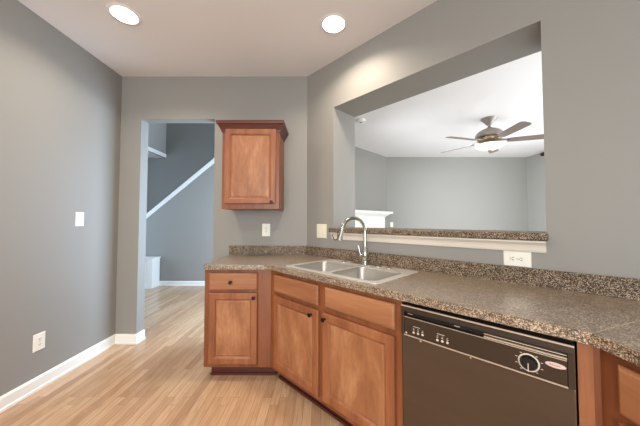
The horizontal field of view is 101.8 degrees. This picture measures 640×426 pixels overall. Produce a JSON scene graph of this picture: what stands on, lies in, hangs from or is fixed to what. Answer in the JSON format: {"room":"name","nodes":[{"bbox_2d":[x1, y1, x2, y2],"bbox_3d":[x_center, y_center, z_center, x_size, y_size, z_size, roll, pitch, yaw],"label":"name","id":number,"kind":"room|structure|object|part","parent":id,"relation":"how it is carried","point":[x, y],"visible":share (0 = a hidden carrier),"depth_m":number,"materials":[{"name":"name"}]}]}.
{"room":"kitchen","nodes":[
{"label":"kitchen","id":0,"kind":"room"},
{"bbox_2d":[0,0,121,395],"bbox_3d":[-2.179,-0.150,-0.124,0.120,2.799,5.930,0,-2,0],"label":"wall","id":1,"kind":"structure","parent":0,"point":[60,105],"depth_m":2.05,"materials":[{"name":"grey paint"}]},
{"bbox_2d":[32,331,44,352],"bbox_3d":[-2.110,0.968,1.955,0.008,0.126,0.084,0,-2,0],"label":"wall outlet","id":2,"kind":"object","parent":1,"relation":"attached to","point":[38,339],"visible":1,"depth_m":1.95,"materials":[{"name":"white plastic"}]},
{"bbox_2d":[0,334,114,412],"bbox_3d":[-2.110,1.200,-0.177,0.022,0.098,5.715,0,-2,0],"label":"baseboard","id":3,"kind":"structure","parent":1,"relation":"attached to","point":[23,391],"depth_m":2.03,"materials":[{"name":"white paint"}]},
{"bbox_2d":[75,212,83,225],"bbox_3d":[-2.103,0.054,2.283,0.018,0.122,0.078,0,-2,0],"label":"light switch","id":4,"kind":"object","parent":1,"relation":"attached to","point":[79,217],"visible":1,"depth_m":2.28,"materials":[{"name":"white plastic"}]},
{"bbox_2d":[148,123,165,156],"bbox_3d":[-3.749,-2.578,5.150,0.065,2.401,2.300,0,-2,0],"label":"wall","id":5,"kind":"structure","parent":0,"point":[157,131],"depth_m":5.94,"materials":[{"name":"grey paint"}]},
{"bbox_2d":[148,147,165,157],"bbox_3d":[-3.711,-1.409,5.115,0.012,0.087,2.289,0,-2,0],"label":"trim","id":6,"kind":"structure","parent":5,"relation":"attached to","point":[150,149],"depth_m":5.88,"materials":[{"name":"white paint"}]},
{"bbox_2d":[0,286,343,425],"bbox_3d":[0.003,1.361,1.605,10.400,0.100,9.700,0,-2,0],"label":"floor","id":7,"kind":"structure","parent":0,"point":[162,379],"depth_m":1.92,"materials":[{"name":"brown wood"}]},
{"bbox_2d":[145,256,160,288],"bbox_3d":[-3.533,1.133,4.976,0.818,0.570,0.235,0,-2,0],"label":"stair base","id":8,"kind":"structure","parent":7,"relation":"on","point":[152,263],"depth_m":4.88,"materials":[{"name":"white paint"}]},
{"bbox_2d":[204,270,277,374],"bbox_3d":[-0.533,0.897,2.355,0.784,0.874,0.659,0,-2,0],"label":"base cabinet","id":9,"kind":"object","parent":7,"relation":"on","point":[237,310],"visible":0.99,"depth_m":2.07,"materials":[{"name":"brown wood"}]},
{"bbox_3d":[-0.692,0.916,2.063,0.387,0.557,0.020,0,-2,0],"label":"door","id":10,"kind":"part","parent":9,"relation":"part of","materials":[{"name":"brown wood"}]},
{"bbox_3d":[-0.692,0.916,2.064,0.271,0.441,0.004,0,-2,0],"label":"panel","id":11,"kind":"part","parent":9,"relation":"part of","materials":[{"name":"brown wood"}]},
{"bbox_3d":[-0.691,0.548,2.076,0.387,0.135,0.020,0,-2,0],"label":"drawer","id":12,"kind":"part","parent":9,"relation":"part of","materials":[{"name":"brown wood"}]},
{"bbox_3d":[-0.634,1.318,2.129,0.524,0.017,0.010,0,-2,0],"label":"shoe moulding","id":13,"kind":"part","parent":9,"relation":"part of","materials":[{"name":"brown wood"}]},
{"bbox_2d":[271,270,404,425],"bbox_3d":[0.117,0.885,1.957,0.657,0.874,1.375,2,-3,-45],"label":"base cabinet","id":14,"kind":"object","parent":7,"relation":"on","point":[340,348],"visible":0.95,"depth_m":1.55,"materials":[{"name":"brown wood"}]},
{"bbox_3d":[-0.181,0.910,1.845,0.004,0.431,0.371,2,-3,-45],"label":"panel","id":15,"kind":"part","parent":14,"relation":"part of","materials":[{"name":"brown wood"}]},
{"bbox_3d":[-0.184,0.542,1.859,0.020,0.130,0.486,2,-3,-45],"label":"drawer","id":16,"kind":"part","parent":14,"relation":"part of","materials":[{"name":"brown wood"}]},
{"bbox_3d":[-0.182,0.910,1.844,0.020,0.547,0.487,2,-3,-45],"label":"door","id":17,"kind":"part","parent":14,"relation":"part of","materials":[{"name":"brown wood"}]},
{"bbox_3d":[0.060,1.305,1.699,0.010,0.017,1.107,2,-3,-45],"label":"shoe moulding","id":18,"kind":"part","parent":14,"relation":"part of","materials":[{"name":"brown wood"}]},
{"bbox_3d":[0.196,0.898,1.466,0.004,0.431,0.385,2,-3,-45],"label":"panel","id":19,"kind":"part","parent":14,"relation":"part of","materials":[{"name":"brown wood"}]},
{"bbox_3d":[0.196,0.898,1.465,0.020,0.547,0.501,2,-3,-45],"label":"door","id":20,"kind":"part","parent":14,"relation":"part of","materials":[{"name":"brown wood"}]},
{"bbox_3d":[0.203,0.527,1.470,0.020,0.130,0.483,2,-3,-45],"label":"drawer","id":21,"kind":"part","parent":14,"relation":"part of","materials":[{"name":"brown wood"}]},
{"bbox_2d":[401,302,578,425],"bbox_3d":[0.811,0.865,1.238,0.618,0.867,0.602,2,-3,-45],"label":"dishwasher","id":22,"kind":"object","parent":7,"relation":"on","point":[459,370],"visible":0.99,"depth_m":1.02,"materials":[{"name":"black metal"}]},
{"bbox_3d":[0.604,0.488,1.046,0.003,0.002,0.568,2,-3,-45],"label":"trim","id":23,"kind":"part","parent":22,"relation":"part of","materials":[{"name":"beige"}]},
{"bbox_3d":[0.604,0.573,1.044,0.004,0.005,0.570,2,-3,-45],"label":"trim","id":24,"kind":"part","parent":22,"relation":"part of","materials":[{"name":"beige"}]},
{"bbox_3d":[0.605,0.438,1.047,0.008,0.006,0.600,2,-3,-45],"label":"rail trim","id":25,"kind":"part","parent":22,"relation":"part of","materials":[{"name":"beige"}]},
{"bbox_3d":[0.615,0.450,1.056,0.033,0.030,0.602,2,-3,-45],"label":"rail","id":26,"kind":"part","parent":22,"relation":"part of","materials":[{"name":"brown"}]},
{"bbox_2d":[577,342,639,425],"bbox_3d":[1.153,0.822,0.043,0.660,0.874,2.446,0,-2,0],"label":"base cabinet","id":27,"kind":"object","parent":7,"relation":"on","point":[608,384],"visible":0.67,"depth_m":0.80,"materials":[{"name":"brown wood"}]},
{"bbox_2d":[203,246,639,366],"bbox_3d":[0.621,0.348,0.934,1.654,0.130,4.601,1,-2,-28],"label":"countertop","id":28,"kind":"structure","parent":27,"relation":"on","point":[602,312],"depth_m":1.25,"materials":[{"name":"stone"}]},
{"bbox_2d":[286,259,417,283],"bbox_3d":[0.205,0.488,1.892,0.530,0.182,0.836,2,-3,-45],"label":"sink","id":29,"kind":"object","parent":28,"relation":"in","point":[338,268],"visible":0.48,"depth_m":1.89,"materials":[{"name":"silver metal"}]},
{"bbox_3d":[0.032,0.494,1.995,0.350,0.176,0.354,2,-3,-45],"label":"bowl","id":30,"kind":"part","parent":29,"relation":"part of","materials":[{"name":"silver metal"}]},
{"bbox_3d":[0.307,0.485,1.718,0.350,0.176,0.354,2,-3,-45],"label":"bowl","id":31,"kind":"part","parent":29,"relation":"part of","materials":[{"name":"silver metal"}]},
{"bbox_2d":[332,216,381,266],"bbox_3d":[0.280,0.215,1.975,0.270,0.380,0.286,2,-3,-45],"label":"faucet","id":32,"kind":"object","parent":28,"relation":"on","point":[364,255],"visible":1,"depth_m":2.02,"materials":[{"name":"silver metal"}]},
{"bbox_3d":[0.264,0.151,2.006,0.234,0.250,0.027,1,-2,-27],"label":"spout","id":33,"kind":"part","parent":32,"relation":"part of","materials":[{"name":"silver metal"}]},
{"bbox_3d":[0.355,0.405,2.044,0.056,0.006,0.286,2,-3,-45],"label":"deck plate","id":34,"kind":"part","parent":32,"relation":"part of","materials":[{"name":"silver metal"}]},
{"bbox_3d":[0.862,0.870,0.519,0.020,0.551,0.438,0,-2,0],"label":"door","id":35,"kind":"part","parent":27,"relation":"part of","materials":[{"name":"brown wood"}]},
{"bbox_3d":[0.863,0.501,0.531,0.020,0.140,0.438,0,-2,0],"label":"drawer","id":36,"kind":"part","parent":27,"relation":"part of","materials":[{"name":"brown wood"}]},
{"bbox_2d":[146,164,213,280],"bbox_3d":[-2.574,-0.671,5.218,5.020,4.196,0.100,0,-2,0],"label":"wall","id":37,"kind":"structure","parent":0,"point":[180,232],"depth_m":5.13,"materials":[{"name":"grey paint"}]},
{"bbox_2d":[146,158,213,218],"bbox_3d":[-2.514,-0.703,5.219,4.900,4.229,0.130,0,-2,0],"label":"trim","id":38,"kind":"structure","parent":37,"relation":"attached to","point":[211,162],"depth_m":5.15,"materials":[{"name":"white paint"}]},
{"bbox_2d":[159,281,204,285],"bbox_3d":[-2.577,1.379,5.088,5.020,0.090,0.022,0,-2,0],"label":"baseboard","id":39,"kind":"structure","parent":37,"relation":"attached to","point":[161,283],"depth_m":5.09,"materials":[{"name":"white paint"}]},
{"bbox_2d":[147,123,214,212],"bbox_3d":[-2.620,-1.137,6.299,5.120,5.200,0.100,0,-2,0],"label":"wall","id":40,"kind":"structure","parent":0,"point":[189,146],"depth_m":6.26,"materials":[{"name":"grey paint"}]},
{"bbox_2d":[148,151,162,157],"bbox_3d":[-4.431,-1.349,5.785,1.300,0.014,0.949,0,-2,0],"label":"trim","id":41,"kind":"structure","parent":40,"relation":"attached to","point":[150,155],"depth_m":6.12,"materials":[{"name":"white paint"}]},
{"bbox_2d":[115,77,306,333],"bbox_3d":[-2.614,-0.054,2.783,4.955,2.799,0.115,0,-2,0],"label":"wall","id":42,"kind":"structure","parent":0,"point":[145,100],"depth_m":2.75,"materials":[{"name":"grey paint"}]},
{"bbox_2d":[115,329,145,343],"bbox_3d":[-1.993,1.297,2.725,0.239,0.098,0.137,0,-2,0],"label":"baseboard","id":43,"kind":"structure","parent":42,"relation":"attached to","point":[137,338],"depth_m":2.67,"materials":[{"name":"white paint"}]},
{"bbox_2d":[216,120,288,209],"bbox_3d":[-0.645,-0.441,2.549,0.627,0.817,0.360,0,-2,0],"label":"upper cabinet","id":44,"kind":"object","parent":42,"relation":"attached to","point":[252,150],"visible":1,"depth_m":2.41,"materials":[{"name":"brown wood"}]},
{"bbox_3d":[-0.646,-0.433,2.406,0.473,0.697,0.020,0,-2,0],"label":"door","id":45,"kind":"part","parent":44,"relation":"part of","materials":[{"name":"brown wood"}]},
{"bbox_3d":[-0.646,-0.433,2.408,0.357,0.581,0.004,0,-2,0],"label":"panel","id":46,"kind":"part","parent":44,"relation":"part of","materials":[{"name":"brown wood"}]},
{"bbox_3d":[-0.645,-0.800,2.563,0.627,0.098,0.355,0,-2,0],"label":"crown moulding","id":47,"kind":"part","parent":44,"relation":"part of","materials":[{"name":"brown wood"}]},
{"bbox_2d":[262,224,269,235],"bbox_3d":[-0.561,0.177,2.708,0.084,0.132,0.008,0,-2,0],"label":"wall outlet","id":48,"kind":"object","parent":42,"relation":"attached to","point":[265,227],"visible":1,"depth_m":2.71,"materials":[{"name":"white plastic"}]},
{"bbox_2d":[18,0,543,156],"bbox_3d":[0.007,-1.546,1.703,10.400,0.120,9.700,0,-2,0],"label":"ceiling","id":49,"kind":"structure","parent":0,"point":[174,38],"depth_m":2.40,"materials":[{"name":"white paint"}]},
{"bbox_2d":[105,2,141,25],"bbox_3d":[-1.458,-1.477,1.939,0.220,0.008,0.220,0,-2,0],"label":"recessed light","id":50,"kind":"object","parent":49,"relation":"in","point":[122,13],"visible":1,"depth_m":1.93,"materials":[{"name":"white paint"}]},
{"bbox_2d":[110,6,137,23],"bbox_3d":[-1.458,-1.477,1.939,0.166,0.005,0.166,-2,-3,41],"label":"diffuser","id":51,"kind":"object","parent":50,"relation":"attached to","point":[123,14],"depth_m":1.93,"materials":[{"name":"white plastic"}]},
{"bbox_2d":[320,13,347,33],"bbox_3d":[0.106,-1.471,2.028,0.220,0.008,0.220,0,-2,0],"label":"recessed light","id":52,"kind":"object","parent":49,"relation":"in","point":[332,23],"visible":1,"depth_m":2.02,"materials":[{"name":"white paint"}]},
{"bbox_2d":[323,16,343,31],"bbox_3d":[0.106,-1.471,2.028,0.166,0.005,0.166,2,-3,-40],"label":"diffuser","id":53,"kind":"object","parent":52,"relation":"attached to","point":[330,23],"depth_m":2.02,"materials":[{"name":"white plastic"}]},
{"bbox_2d":[356,118,365,123],"bbox_3d":[0.619,-1.389,3.941,0.144,0.042,0.144,0,-2,0],"label":"smoke detector","id":54,"kind":"object","parent":49,"relation":"attached to","point":[360,120],"visible":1,"depth_m":3.91,"materials":[{"name":"white plastic"}]},
{"bbox_2d":[441,116,543,152],"bbox_3d":[2.514,-1.161,3.814,1.451,0.502,1.396,0,-2,0],"label":"ceiling fan","id":55,"kind":"object","parent":49,"relation":"hanging from","point":[490,139],"visible":0.97,"depth_m":3.74,"materials":[{"name":"grey metal"}]},
{"bbox_3d":[2.246,-1.051,4.275,0.140,0.008,0.517,-13,6,-33],"label":"blade","id":56,"kind":"part","parent":55,"relation":"part of","materials":[{"name":"brown wood"}]},
{"bbox_3d":[2.046,-1.069,3.731,0.517,0.008,0.140,1,10,-16],"label":"blade","id":57,"kind":"part","parent":55,"relation":"part of","materials":[{"name":"brown wood"}]},
{"bbox_3d":[2.521,-0.975,3.862,0.372,0.086,0.372,0,-2,0],"label":"lamp shade","id":58,"kind":"part","parent":55,"relation":"part of","materials":[{"name":"white glass"}]},
{"bbox_3d":[2.502,-1.080,3.373,0.140,0.008,0.517,12,-1,3],"label":"blade","id":59,"kind":"part","parent":55,"relation":"part of","materials":[{"name":"brown wood"}]},
{"bbox_3d":[2.984,-1.069,3.696,0.517,0.008,0.140,-1,-14,20],"label":"blade","id":60,"kind":"part","parent":55,"relation":"part of","materials":[{"name":"brown wood"}]},
{"bbox_2d":[355,147,386,227],"bbox_3d":[0.758,0.039,5.396,0.141,2.799,2.226,-2,-3,44],"label":"wall","id":61,"kind":"structure","parent":0,"point":[370,167],"depth_m":5.70,"materials":[{"name":"grey paint"}]},
{"bbox_2d":[386,157,527,230],"bbox_3d":[3.250,0.069,6.189,3.536,2.799,0.100,0,-2,0],"label":"wall","id":62,"kind":"structure","parent":0,"point":[462,193],"depth_m":6.16,"materials":[{"name":"grey paint"}]},
{"bbox_2d":[307,0,639,278],"bbox_3d":[0.869,-0.076,1.943,0.333,2.799,2.759,2,-3,-45],"label":"wall","id":63,"kind":"structure","parent":0,"point":[590,49],"depth_m":1.38,"materials":[{"name":"grey paint"}]},
{"bbox_2d":[317,224,326,237],"bbox_3d":[0.014,0.177,2.553,0.132,0.136,0.008,-2,-3,45],"label":"light switch","id":64,"kind":"object","parent":63,"relation":"attached to","point":[321,228],"visible":1,"depth_m":2.54,"materials":[{"name":"beige plastic"}]},
{"bbox_2d":[229,246,639,300],"bbox_3d":[0.778,0.333,1.059,1.219,0.092,4.609,1,-2,-32],"label":"backsplash","id":65,"kind":"structure","parent":63,"relation":"attached to","point":[611,286],"depth_m":1.54,"materials":[{"name":"brown stone"}]},
{"bbox_2d":[329,227,547,240],"bbox_3d":[0.767,0.147,2.022,0.415,0.041,1.542,2,-3,-45],"label":"ledge shelf","id":66,"kind":"object","parent":63,"relation":"attached to","point":[457,233],"visible":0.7,"depth_m":1.67,"materials":[{"name":"brown stone"}]},
{"bbox_2d":[330,232,546,252],"bbox_3d":[0.642,0.196,1.897,0.040,0.062,1.526,2,-3,-45],"label":"trim","id":67,"kind":"structure","parent":63,"relation":"attached to","point":[493,244],"depth_m":1.66,"materials":[{"name":"beige paint"}]},
{"bbox_2d":[503,250,531,267],"bbox_3d":[1.102,0.257,1.454,0.008,0.084,0.126,2,-3,-45],"label":"wall outlet","id":68,"kind":"object","parent":63,"relation":"attached to","point":[511,258],"visible":1,"depth_m":1.45,"materials":[{"name":"white plastic"}]},
{"bbox_2d":[509,255,515,261],"bbox_3d":[1.087,0.257,1.466,0.003,0.033,0.029,2,-3,-45],"label":"socket","id":69,"kind":"object","parent":68,"relation":"attached to","point":[512,258],"depth_m":1.47,"materials":[{"name":"white plastic"}]},
{"bbox_2d":[518,256,524,261],"bbox_3d":[1.114,0.256,1.439,0.003,0.033,0.029,2,-3,-45],"label":"socket","id":70,"kind":"object","parent":68,"relation":"attached to","point":[520,258],"depth_m":1.44,"materials":[{"name":"white plastic"}]},
{"bbox_2d":[527,152,545,230],"bbox_3d":[4.955,-0.051,2.513,0.105,2.799,7.247,0,-2,0],"label":"wall","id":71,"kind":"structure","parent":0,"point":[535,163],"depth_m":5.90,"materials":[{"name":"grey paint"}]},
{"bbox_3d":[2.453,1.337,2.473,4.895,0.014,7.247,0,-2,0],"label":"floor","id":72,"kind":"structure","parent":0,"visible":0},
{"bbox_2d":[355,210,392,227],"bbox_3d":[0.944,0.695,5.313,1.755,1.482,0.246,2,-3,-45],"label":"fireplace mantel","id":73,"kind":"object","parent":72,"relation":"on","point":[372,219],"visible":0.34,"depth_m":5.40,"materials":[{"name":"white paint"}]},
{"bbox_3d":[0.940,0.735,5.266,1.366,1.120,0.008,2,-3,-45],"label":"raised panel","id":74,"kind":"part","parent":73,"relation":"part of","materials":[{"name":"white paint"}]},
{"bbox_3d":[0.916,0.038,5.315,1.616,0.076,0.233,2,-3,-45],"label":"crown","id":75,"kind":"part","parent":73,"relation":"part of","materials":[{"name":"white paint"}]},
{"bbox_2d":[355,210,392,213],"bbox_3d":[0.945,-0.022,5.337,1.755,0.046,0.246,2,-3,-45],"label":"shelf","id":76,"kind":"object","parent":73,"relation":"attached to","point":[356,211],"depth_m":5.25,"materials":[{"name":"white paint"}]}
]}

